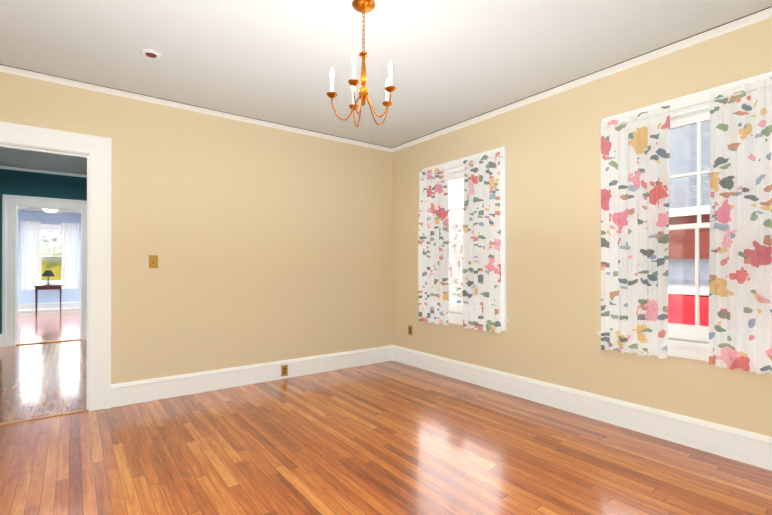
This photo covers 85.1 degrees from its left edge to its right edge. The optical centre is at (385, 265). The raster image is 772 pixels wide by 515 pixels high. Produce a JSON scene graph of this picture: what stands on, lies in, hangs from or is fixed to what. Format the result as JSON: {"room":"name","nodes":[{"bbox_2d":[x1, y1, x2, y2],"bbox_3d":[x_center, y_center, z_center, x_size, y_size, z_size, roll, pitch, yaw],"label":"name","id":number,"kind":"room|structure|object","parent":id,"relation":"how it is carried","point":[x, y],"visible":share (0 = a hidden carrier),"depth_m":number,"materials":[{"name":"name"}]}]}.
{"room":"empty dining room","nodes":[
{"label":"empty dining room","id":0,"kind":"room"},
{"bbox_2d":[0,169,86,333],"bbox_3d":[-5.302,-0.135,6.653,1.590,2.675,0.150,0,0,-37],"label":"wall","id":1,"kind":"structure","parent":0,"point":[25,183],"depth_m":6.49,"materials":[{"name":"teal paint"}]},
{"bbox_2d":[2,194,86,346],"bbox_3d":[-5.301,0.071,6.644,1.109,2.262,0.204,0,0,-37],"label":"door frame","id":2,"kind":"structure","parent":1,"relation":"attached to","point":[11,204],"depth_m":6.33,"materials":[{"name":"white paint"}]},
{"bbox_2d":[2,166,86,177],"bbox_3d":[-5.238,-1.457,6.571,1.110,0.032,0.064,0,0,-37],"label":"crown molding","id":3,"kind":"structure","parent":1,"relation":"attached to","point":[40,171],"depth_m":6.52,"materials":[{"name":"white paint"}]},
{"bbox_2d":[18,210,80,303],"bbox_3d":[-9.140,-0.120,11.587,4.300,2.675,0.250,0,0,-37],"label":"wall","id":4,"kind":"structure","parent":0,"point":[46,296],"depth_m":11.40,"materials":[{"name":"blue paint"}]},
{"bbox_2d":[41,224,60,284],"bbox_3d":[-9.182,-0.258,11.543,1.020,1.730,0.330,0,0,-37],"label":"window","id":5,"kind":"structure","parent":4,"relation":"in","point":[49,227],"depth_m":11.49,"materials":[{"name":"white paint"}]},
{"bbox_2d":[21,221,79,289],"bbox_3d":[-9.068,-0.270,11.391,1.260,1.826,0.090,0,0,-37],"label":"window curtain","id":6,"kind":"object","parent":5,"relation":"hanging from","point":[31,255],"visible":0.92,"depth_m":11.26,"materials":[{"name":"white fabric"}]},
{"bbox_2d":[0,72,392,383],"bbox_3d":[-1.668,-0.143,4.141,4.769,2.675,0.150,0,0,-37],"label":"wall","id":7,"kind":"structure","parent":0,"point":[265,244],"depth_m":4.13,"materials":[{"name":"beige paint"}]},
{"bbox_2d":[0,121,110,425],"bbox_3d":[-2.827,0.061,3.255,1.164,2.262,0.184,0,0,-37],"label":"door frame","id":8,"kind":"structure","parent":7,"relation":"attached to","point":[95,151],"depth_m":3.48,"materials":[{"name":"white paint"}]},
{"bbox_2d":[149,255,157,267],"bbox_3d":[-2.067,-0.037,3.741,0.070,0.114,0.014,0,0,-37],"label":"switch plate","id":9,"kind":"object","parent":7,"relation":"attached to","point":[153,261],"visible":1,"depth_m":3.74,"materials":[{"name":"gold metal"}]},
{"bbox_2d":[0,64,391,150],"bbox_3d":[-1.638,-1.465,4.031,4.200,0.032,0.069,0,0,-37],"label":"crown molding","id":10,"kind":"structure","parent":7,"relation":"attached to","point":[3,68],"depth_m":3.80,"materials":[{"name":"white paint"}]},
{"bbox_2d":[111,345,390,406],"bbox_3d":[-1.132,1.100,4.430,2.962,0.190,0.023,0,0,-37],"label":"baseboard","id":11,"kind":"structure","parent":7,"relation":"attached to","point":[133,392],"depth_m":4.16,"materials":[{"name":"white paint"}]},
{"bbox_2d":[281,365,287,376],"bbox_3d":[-1.074,1.110,4.454,0.070,0.114,0.006,0,0,-37],"label":"electrical outlet","id":12,"kind":"object","parent":11,"relation":"attached to","point":[284,370],"visible":1,"depth_m":4.45,"materials":[{"name":"gold metal"}]},
{"bbox_2d":[0,309,771,514],"bbox_3d":[-3.885,1.225,6.021,6.069,0.050,15.450,0,0,-37],"label":"floor","id":13,"kind":"structure","parent":0,"point":[392,437],"depth_m":2.67,"materials":[{"name":"brown wood"}]},
{"bbox_2d":[34,285,62,312],"bbox_3d":[-8.948,0.866,11.159,0.600,0.700,0.360,0,0,-37],"label":"table","id":14,"kind":"object","parent":13,"relation":"on","point":[45,287],"visible":0.98,"depth_m":11.03,"materials":[{"name":"brown wood"}]},
{"bbox_2d":[41,270,54,284],"bbox_3d":[-8.956,0.318,11.155,0.310,0.395,0.310,0,0,-37],"label":"lamp","id":15,"kind":"object","parent":14,"relation":"on","point":[48,273],"visible":1,"depth_m":11.10,"materials":[{"name":"black metal"}]},
{"bbox_2d":[18,301,80,311],"bbox_3d":[-9.042,1.110,11.452,3.400,0.215,0.070,0,0,-37],"label":"baseboard","id":16,"kind":"structure","parent":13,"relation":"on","point":[48,305],"depth_m":11.38,"materials":[{"name":"paint"}]},
{"bbox_2d":[0,0,771,213],"bbox_3d":[-3.886,-1.525,6.030,6.069,0.100,15.450,0,0,-37],"label":"ceiling","id":17,"kind":"structure","parent":0,"point":[453,62],"depth_m":2.89,"materials":[{"name":"paint"}]},
{"bbox_2d":[43,209,57,212],"bbox_3d":[-8.409,-1.395,10.545,0.310,0.129,0.310,0,0,-37],"label":"ceiling light","id":18,"kind":"object","parent":17,"relation":"attached to","point":[50,210],"visible":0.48,"depth_m":10.46,"materials":[{"name":"white glass"}]},
{"bbox_2d":[141,49,160,58],"bbox_3d":[-1.638,-1.470,2.934,0.128,0.026,0.128,0,0,-37],"label":"smoke detector","id":19,"kind":"object","parent":17,"relation":"attached to","point":[151,53],"visible":1,"depth_m":2.91,"materials":[{"name":"white plastic"}]},
{"bbox_2d":[326,0,395,126],"bbox_3d":[-0.119,-1.153,2.399,0.390,0.664,0.400,0,0,-37],"label":"chandelier","id":20,"kind":"object","parent":17,"relation":"hanging from","point":[363,6],"visible":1,"depth_m":2.37,"materials":[{"name":"gold metal"}]},
{"bbox_2d":[393,17,771,436],"bbox_3d":[1.582,-0.145,3.564,0.250,2.675,4.664,0,0,-37],"label":"wall","id":21,"kind":"structure","parent":0,"point":[552,143],"depth_m":3.47,"materials":[{"name":"beige paint"}]},
{"bbox_2d":[408,325,411,334],"bbox_3d":[0.291,0.777,5.075,0.006,0.114,0.070,0,0,-37],"label":"electrical outlet","id":22,"kind":"object","parent":21,"relation":"attached to","point":[409,329],"visible":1,"depth_m":5.08,"materials":[{"name":"gold metal"}]},
{"bbox_2d":[422,146,507,330],"bbox_3d":[0.878,-0.252,4.491,0.330,1.735,1.204,0,0,-37],"label":"window","id":23,"kind":"structure","parent":21,"relation":"in","point":[455,189],"depth_m":4.53,"materials":[{"name":"white paint"}]},
{"bbox_2d":[418,151,502,332],"bbox_3d":[0.726,-0.218,4.377,0.090,1.698,1.154,0,0,-37],"label":"window curtain","id":24,"kind":"object","parent":23,"relation":"hanging from","point":[481,260],"visible":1,"depth_m":4.19,"materials":[{"name":"multicoloured fabric"}]},
{"bbox_2d":[388,6,771,151],"bbox_3d":[1.454,-1.467,3.472,0.069,0.032,4.664,0,0,-37],"label":"crown molding","id":25,"kind":"structure","parent":21,"relation":"attached to","point":[749,19],"depth_m":3.13,"materials":[{"name":"white paint"}]},
{"bbox_2d":[391,345,771,470],"bbox_3d":[1.473,1.097,3.478,0.023,0.190,4.664,0,0,-37],"label":"baseboard","id":26,"kind":"structure","parent":21,"relation":"attached to","point":[748,447],"depth_m":3.14,"materials":[{"name":"white paint"}]},
{"bbox_2d":[598,72,771,360],"bbox_3d":[2.114,-0.257,2.835,0.330,1.735,1.204,0,0,-37],"label":"window","id":27,"kind":"structure","parent":21,"relation":"in","point":[698,115],"depth_m":2.81,"materials":[{"name":"white paint"}]},
{"bbox_2d":[598,77,771,373],"bbox_3d":[1.961,-0.223,2.721,0.090,1.698,1.154,0,0,-37],"label":"window curtain","id":28,"kind":"object","parent":27,"relation":"hanging from","point":[635,171],"visible":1,"depth_m":2.63,"materials":[{"name":"multicoloured fabric"}]},
{"label":"outside","id":29,"kind":"structure","parent":0,"visible":0},
{"bbox_2d":[41,230,60,279],"bbox_3d":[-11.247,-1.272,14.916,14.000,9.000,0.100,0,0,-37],"label":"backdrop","id":30,"kind":"structure","parent":29,"point":[54,266],"depth_m":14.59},
{"bbox_3d":[14.446,2.371,28.964,120.000,0.200,110.000,0,0,-37],"label":"lawn","id":31,"kind":"structure","parent":29,"visible":0},
{"bbox_2d":[458,222,462,287],"bbox_3d":[6.749,-0.500,30.091,9.600,5.550,13.600,0,0,-37],"label":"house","id":32,"kind":"structure","parent":31,"relation":"on","point":[460,256],"depth_m":25.58,"materials":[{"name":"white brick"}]},
{"bbox_2d":[459,289,462,302],"bbox_3d":[4.675,1.799,23.108,1.600,1.129,2.408,0,0,-37],"label":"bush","id":33,"kind":"object","parent":31,"relation":"on","point":[460,295],"depth_m":22.70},
{"bbox_2d":[668,294,708,326],"bbox_3d":[5.117,1.422,7.245,2.082,1.863,2.820,0,0,-37],"label":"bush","id":34,"kind":"object","parent":31,"relation":"on","point":[677,307],"depth_m":6.78,"materials":[{"name":"red plant"}]},
{"bbox_2d":[668,121,709,297],"bbox_3d":[10.733,-1.285,10.919,10.250,7.000,12.100,0,0,-37],"label":"house","id":35,"kind":"structure","parent":31,"relation":"on","point":[676,215],"depth_m":10.49,"materials":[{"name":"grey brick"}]}
]}

